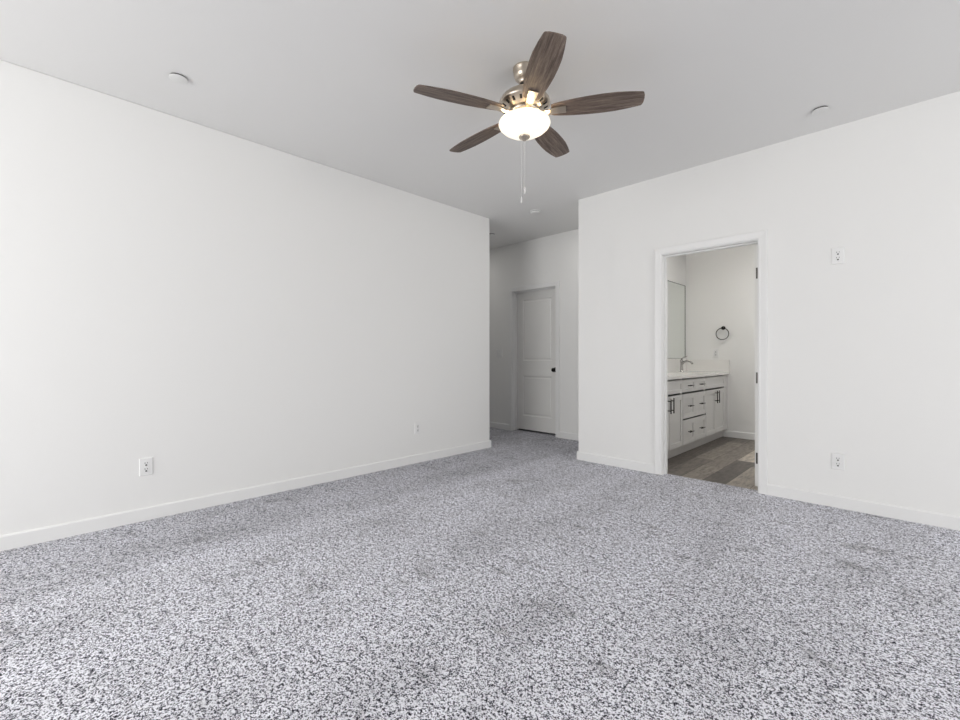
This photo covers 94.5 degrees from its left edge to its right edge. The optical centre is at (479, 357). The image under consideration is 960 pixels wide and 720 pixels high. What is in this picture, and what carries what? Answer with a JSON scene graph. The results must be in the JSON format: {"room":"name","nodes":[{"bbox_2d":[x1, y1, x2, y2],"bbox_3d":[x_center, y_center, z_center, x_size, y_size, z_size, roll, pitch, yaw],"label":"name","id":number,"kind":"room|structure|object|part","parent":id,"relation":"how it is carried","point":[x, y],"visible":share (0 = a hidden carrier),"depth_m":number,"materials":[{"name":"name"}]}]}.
{"room":"empty bedroom","nodes":[
{"label":"empty bedroom","id":0,"kind":"room"},
{"bbox_2d":[0,60,488,534],"bbox_3d":[-2.377,-0.291,2.860,0.120,2.740,6.990,0,0,44],"label":"wall","id":1,"kind":"structure","parent":0,"point":[229,312],"depth_m":3.15,"materials":[{"name":"white paint"}]},
{"bbox_2d":[139,457,152,475],"bbox_3d":[-2.211,0.725,2.937,0.010,0.118,0.074,0,0,44],"label":"wall outlet","id":2,"kind":"object","parent":1,"relation":"attached to","point":[145,464],"visible":1,"depth_m":2.94,"materials":[{"name":"white plastic"}]},
{"bbox_2d":[0,440,490,550],"bbox_3d":[-3.124,1.036,3.688,2.374,0.085,6.884,0,0,44],"label":"baseboard","id":3,"kind":"structure","parent":1,"relation":"attached to","point":[59,531],"depth_m":3.16,"materials":[{"name":"white paint"}]},
{"bbox_2d":[414,422,419,433],"bbox_3d":[-0.638,0.725,4.538,0.010,0.118,0.074,0,0,44],"label":"wall outlet","id":4,"kind":"object","parent":1,"relation":"attached to","point":[416,424],"visible":1,"depth_m":4.53,"materials":[{"name":"white plastic"}]},
{"bbox_2d":[0,427,959,719],"bbox_3d":[0.462,1.109,2.097,9.720,0.060,9.880,0,0,44],"label":"floor","id":5,"kind":"structure","parent":0,"point":[519,577],"depth_m":1.94,"materials":[{"name":"grey carpet"}]},
{"bbox_2d":[668,379,682,458],"bbox_3d":[1.774,0.655,4.760,0.586,0.848,0.746,0,0,44],"label":"vanity cabinet","id":6,"kind":"object","parent":5,"relation":"on","point":[675,386],"visible":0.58,"depth_m":4.72,"materials":[{"name":"white paint"}]},
{"bbox_3d":[1.819,0.687,4.455,0.019,0.555,0.366,0,0,44],"label":"door","id":7,"kind":"part","parent":6,"relation":"part of","materials":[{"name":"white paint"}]},
{"bbox_3d":[1.942,0.501,4.540,0.038,0.158,0.012,0,0,44],"label":"handle","id":8,"kind":"part","parent":6,"relation":"part of","materials":[{"name":"black metal"}]},
{"bbox_3d":[1.996,0.501,4.595,0.038,0.158,0.012,0,0,44],"label":"handle","id":9,"kind":"part","parent":6,"relation":"part of","materials":[{"name":"black metal"}]},
{"bbox_3d":[2.079,0.687,4.720,0.019,0.555,0.366,0,0,44],"label":"door","id":10,"kind":"part","parent":6,"relation":"part of","materials":[{"name":"white paint"}]},
{"bbox_2d":[668,359,728,379],"bbox_3d":[2.326,0.128,5.335,0.569,0.207,2.403,0,0,44],"label":"countertop","id":11,"kind":"structure","parent":6,"relation":"on","point":[699,368],"depth_m":6.05,"materials":[{"name":"white stone"}]},
{"bbox_2d":[680,356,692,371],"bbox_3d":[2.776,0.091,5.964,0.179,0.220,0.054,0,0,44],"label":"faucet","id":12,"kind":"object","parent":11,"relation":"on","point":[682,362],"visible":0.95,"depth_m":5.99,"materials":[{"name":"grey metal"}]},
{"bbox_2d":[677,377,705,454],"bbox_3d":[2.297,0.655,5.293,0.586,0.848,0.746,0,0,44],"label":"vanity cabinet","id":13,"kind":"object","parent":5,"relation":"on","point":[694,395],"visible":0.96,"depth_m":5.11,"materials":[{"name":"white paint"}]},
{"bbox_3d":[2.343,0.544,4.988,0.019,0.269,0.366,0,0,44],"label":"drawer","id":14,"kind":"part","parent":13,"relation":"part of","materials":[{"name":"white paint"}]},
{"bbox_3d":[2.343,0.831,4.988,0.019,0.267,0.366,0,0,44],"label":"drawer","id":15,"kind":"part","parent":13,"relation":"part of","materials":[{"name":"white paint"}]},
{"bbox_3d":[2.343,0.317,4.988,0.019,0.140,0.366,0,0,44],"label":"drawer","id":16,"kind":"part","parent":13,"relation":"part of","materials":[{"name":"white paint"}]},
{"bbox_3d":[2.602,0.831,5.253,0.019,0.267,0.366,0,0,44],"label":"drawer","id":17,"kind":"part","parent":13,"relation":"part of","materials":[{"name":"white paint"}]},
{"bbox_3d":[2.602,0.544,5.253,0.019,0.269,0.366,0,0,44],"label":"drawer","id":18,"kind":"part","parent":13,"relation":"part of","materials":[{"name":"white paint"}]},
{"bbox_3d":[2.602,0.317,5.253,0.019,0.140,0.366,0,0,44],"label":"drawer","id":19,"kind":"part","parent":13,"relation":"part of","materials":[{"name":"white paint"}]},
{"bbox_2d":[701,375,724,444],"bbox_3d":[2.821,0.655,5.825,0.586,0.848,0.746,0,0,44],"label":"vanity cabinet","id":20,"kind":"object","parent":5,"relation":"on","point":[715,392],"visible":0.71,"depth_m":5.64,"materials":[{"name":"white paint"}]},
{"bbox_3d":[2.866,0.687,5.521,0.019,0.555,0.366,0,0,44],"label":"door","id":21,"kind":"part","parent":20,"relation":"part of","materials":[{"name":"white paint"}]},
{"bbox_3d":[3.126,0.687,5.785,0.019,0.555,0.366,0,0,44],"label":"door","id":22,"kind":"part","parent":20,"relation":"part of","materials":[{"name":"white paint"}]},
{"bbox_2d":[720,375,726,436],"bbox_3d":[3.113,0.655,6.155,0.540,0.848,0.131,0,0,44],"label":"cabinet filler","id":23,"kind":"object","parent":5,"relation":"on","point":[725,386],"visible":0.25,"depth_m":5.98,"materials":[{"name":"white paint"}]},
{"bbox_3d":[3.113,0.603,6.155,0.540,0.743,0.131,0,0,44],"label":"panel","id":24,"kind":"part","parent":23,"relation":"part of","materials":[{"name":"white paint"}]},
{"bbox_2d":[0,0,959,249],"bbox_3d":[0.419,-1.711,2.139,9.840,0.100,9.880,0,0,44],"label":"ceiling","id":25,"kind":"structure","parent":0,"point":[331,83],"depth_m":2.59,"materials":[{"name":"white paint"}]},
{"bbox_2d":[169,73,187,83],"bbox_3d":[-1.788,-1.655,2.630,0.094,0.012,0.094,0,0,44],"label":"sprinkler cover","id":26,"kind":"object","parent":25,"relation":"attached to","point":[176,77],"visible":1,"depth_m":2.62,"materials":[{"name":"white plastic"}]},
{"bbox_2d":[413,31,644,202],"bbox_3d":[0.236,-1.274,2.586,1.219,0.775,1.252,0,0,44],"label":"ceiling fan","id":27,"kind":"object","parent":25,"relation":"hanging from","point":[524,106],"visible":1,"depth_m":2.45,"materials":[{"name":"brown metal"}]},
{"bbox_3d":[-0.108,-1.393,2.387,0.502,0.006,0.147,-2,11,-24],"label":"blade","id":28,"kind":"part","parent":27,"relation":"part of","materials":[{"name":"brown wood"}]},
{"bbox_3d":[-0.010,-1.405,2.848,0.147,0.006,0.502,-15,10,-41],"label":"blade","id":29,"kind":"part","parent":27,"relation":"part of","materials":[{"name":"brown wood"}]},
{"bbox_3d":[0.238,-1.091,2.550,0.002,0.350,0.002,0,0,44],"label":"pull chain","id":30,"kind":"part","parent":27,"relation":"part of","materials":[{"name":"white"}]},
{"bbox_3d":[0.255,-1.323,2.550,0.296,0.111,0.296,0,0,44],"label":"lamp shade","id":31,"kind":"part","parent":27,"relation":"part of","materials":[{"name":"beige glass"}]},
{"bbox_3d":[0.300,-1.395,2.151,0.147,0.006,0.502,9,0,-6],"label":"blade","id":32,"kind":"part","parent":27,"relation":"part of","materials":[{"name":"brown wood"}]},
{"bbox_3d":[0.458,-1.414,2.897,0.147,0.006,0.502,-12,-4,30],"label":"blade","id":33,"kind":"part","parent":27,"relation":"part of","materials":[{"name":"brown wood"}]},
{"bbox_3d":[0.650,-1.408,2.467,0.502,0.006,0.147,-1,-9,12],"label":"blade","id":34,"kind":"part","parent":27,"relation":"part of","materials":[{"name":"brown wood"}]},
{"bbox_2d":[529,209,540,214],"bbox_3d":[0.627,-1.647,5.048,0.132,0.027,0.132,0,0,44],"label":"smoke detector","id":35,"kind":"object","parent":25,"relation":"attached to","point":[534,211],"visible":1,"depth_m":5.01,"materials":[{"name":"white plastic"}]},
{"bbox_2d":[812,106,828,114],"bbox_3d":[2.281,-1.655,2.971,0.094,0.012,0.094,0,0,44],"label":"sprinkler cover","id":36,"kind":"object","parent":25,"relation":"attached to","point":[822,109],"visible":1,"depth_m":2.96,"materials":[{"name":"white plastic"}]},
{"bbox_2d":[489,229,578,433],"bbox_3d":[0.500,-0.291,6.602,3.460,2.740,0.140,0,0,44],"label":"wall","id":37,"kind":"structure","parent":0,"point":[551,258],"depth_m":6.21,"materials":[{"name":"white paint"}]},
{"bbox_2d":[509,281,559,437],"bbox_3d":[0.794,0.027,6.302,0.896,2.104,0.156,0,0,44],"label":"trim","id":38,"kind":"structure","parent":37,"relation":"attached to","point":[513,291],"depth_m":6.52,"materials":[{"name":"white paint"}]},
{"bbox_2d":[517,288,555,433],"bbox_3d":[0.800,0.050,6.309,0.754,2.006,0.107,0,0,44],"label":"door","id":39,"kind":"structure","parent":37,"relation":"in","point":[536,310],"depth_m":6.33,"materials":[{"name":"white paint"}]},
{"bbox_2d":[668,255,685,358],"bbox_3d":[2.087,-0.291,5.624,0.175,2.740,2.570,0,0,44],"label":"wall","id":40,"kind":"structure","parent":0,"point":[676,265],"depth_m":6.21,"materials":[{"name":"white paint"}]},
{"bbox_2d":[668,281,684,358],"bbox_3d":[2.135,-0.502,5.541,0.010,1.043,2.304,0,0,44],"label":"vanity mirror","id":41,"kind":"object","parent":40,"relation":"attached to","point":[676,292],"visible":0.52,"depth_m":6.13,"materials":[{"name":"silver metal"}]},
{"bbox_2d":[668,359,686,371],"bbox_3d":[2.130,0.113,5.529,0.018,0.177,2.403,0,0,44],"label":"backsplash","id":42,"kind":"structure","parent":40,"relation":"attached to","point":[673,364],"depth_m":6.07,"materials":[{"name":"white stone"}]},
{"bbox_2d":[686,244,754,432],"bbox_3d":[4.109,-0.291,5.356,3.085,2.740,0.120,0,0,44],"label":"wall","id":43,"kind":"structure","parent":0,"point":[720,284],"depth_m":5.99,"materials":[{"name":"white paint"}]},
{"bbox_2d":[713,349,718,356],"bbox_3d":[3.249,-0.058,6.110,0.074,0.118,0.010,0,0,44],"label":"wall outlet","id":44,"kind":"object","parent":43,"relation":"attached to","point":[715,351],"visible":1,"depth_m":6.11,"materials":[{"name":"white plastic"}]},
{"bbox_2d":[716,326,728,339],"bbox_3d":[3.297,-0.329,6.024,0.167,0.192,0.064,0,0,44],"label":"towel ring","id":45,"kind":"object","parent":43,"relation":"attached to","point":[722,327],"visible":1,"depth_m":6.01,"materials":[{"name":"black metal"}]},
{"bbox_2d":[723,430,754,439],"bbox_3d":[4.192,1.036,5.180,2.480,0.085,0.014,0,0,44],"label":"baseboard","id":46,"kind":"structure","parent":43,"relation":"attached to","point":[734,434],"depth_m":5.90,"materials":[{"name":"white paint"}]},
{"bbox_2d":[579,91,959,516],"bbox_3d":[3.315,-0.291,2.533,6.260,2.740,0.120,0,0,44],"label":"wall","id":47,"kind":"structure","parent":0,"point":[864,350],"depth_m":3.21,"materials":[{"name":"white paint"}]},
{"bbox_2d":[654,230,767,494],"bbox_3d":[1.978,0.039,3.835,0.895,2.080,0.136,0,0,44],"label":"trim","id":48,"kind":"structure","parent":47,"relation":"attached to","point":[661,255],"depth_m":3.89,"materials":[{"name":"white paint"}]},
{"bbox_2d":[489,422,959,530],"bbox_3d":[2.314,1.036,4.067,9.600,0.085,0.934,0,0,44],"label":"baseboard","id":49,"kind":"structure","parent":47,"relation":"attached to","point":[947,521],"depth_m":3.20,"materials":[{"name":"white paint"}]},
{"bbox_2d":[755,244,757,485],"bbox_3d":[2.539,0.066,3.909,0.179,1.990,0.766,0,0,44],"label":"door","id":50,"kind":"structure","parent":47,"relation":"in","point":[756,245],"depth_m":3.65,"materials":[{"name":"white paint"}]},
{"bbox_2d":[832,247,844,264],"bbox_3d":[2.566,-0.727,3.178,0.074,0.118,0.010,0,0,44],"label":"wall outlet","id":51,"kind":"object","parent":47,"relation":"attached to","point":[838,254],"visible":1,"depth_m":3.17,"materials":[{"name":"white plastic"}]},
{"bbox_2d":[832,453,844,470],"bbox_3d":[2.566,0.749,3.178,0.074,0.118,0.010,0,0,44],"label":"wall outlet","id":52,"kind":"object","parent":47,"relation":"attached to","point":[838,460],"visible":1,"depth_m":3.17,"materials":[{"name":"white plastic"}]}
]}

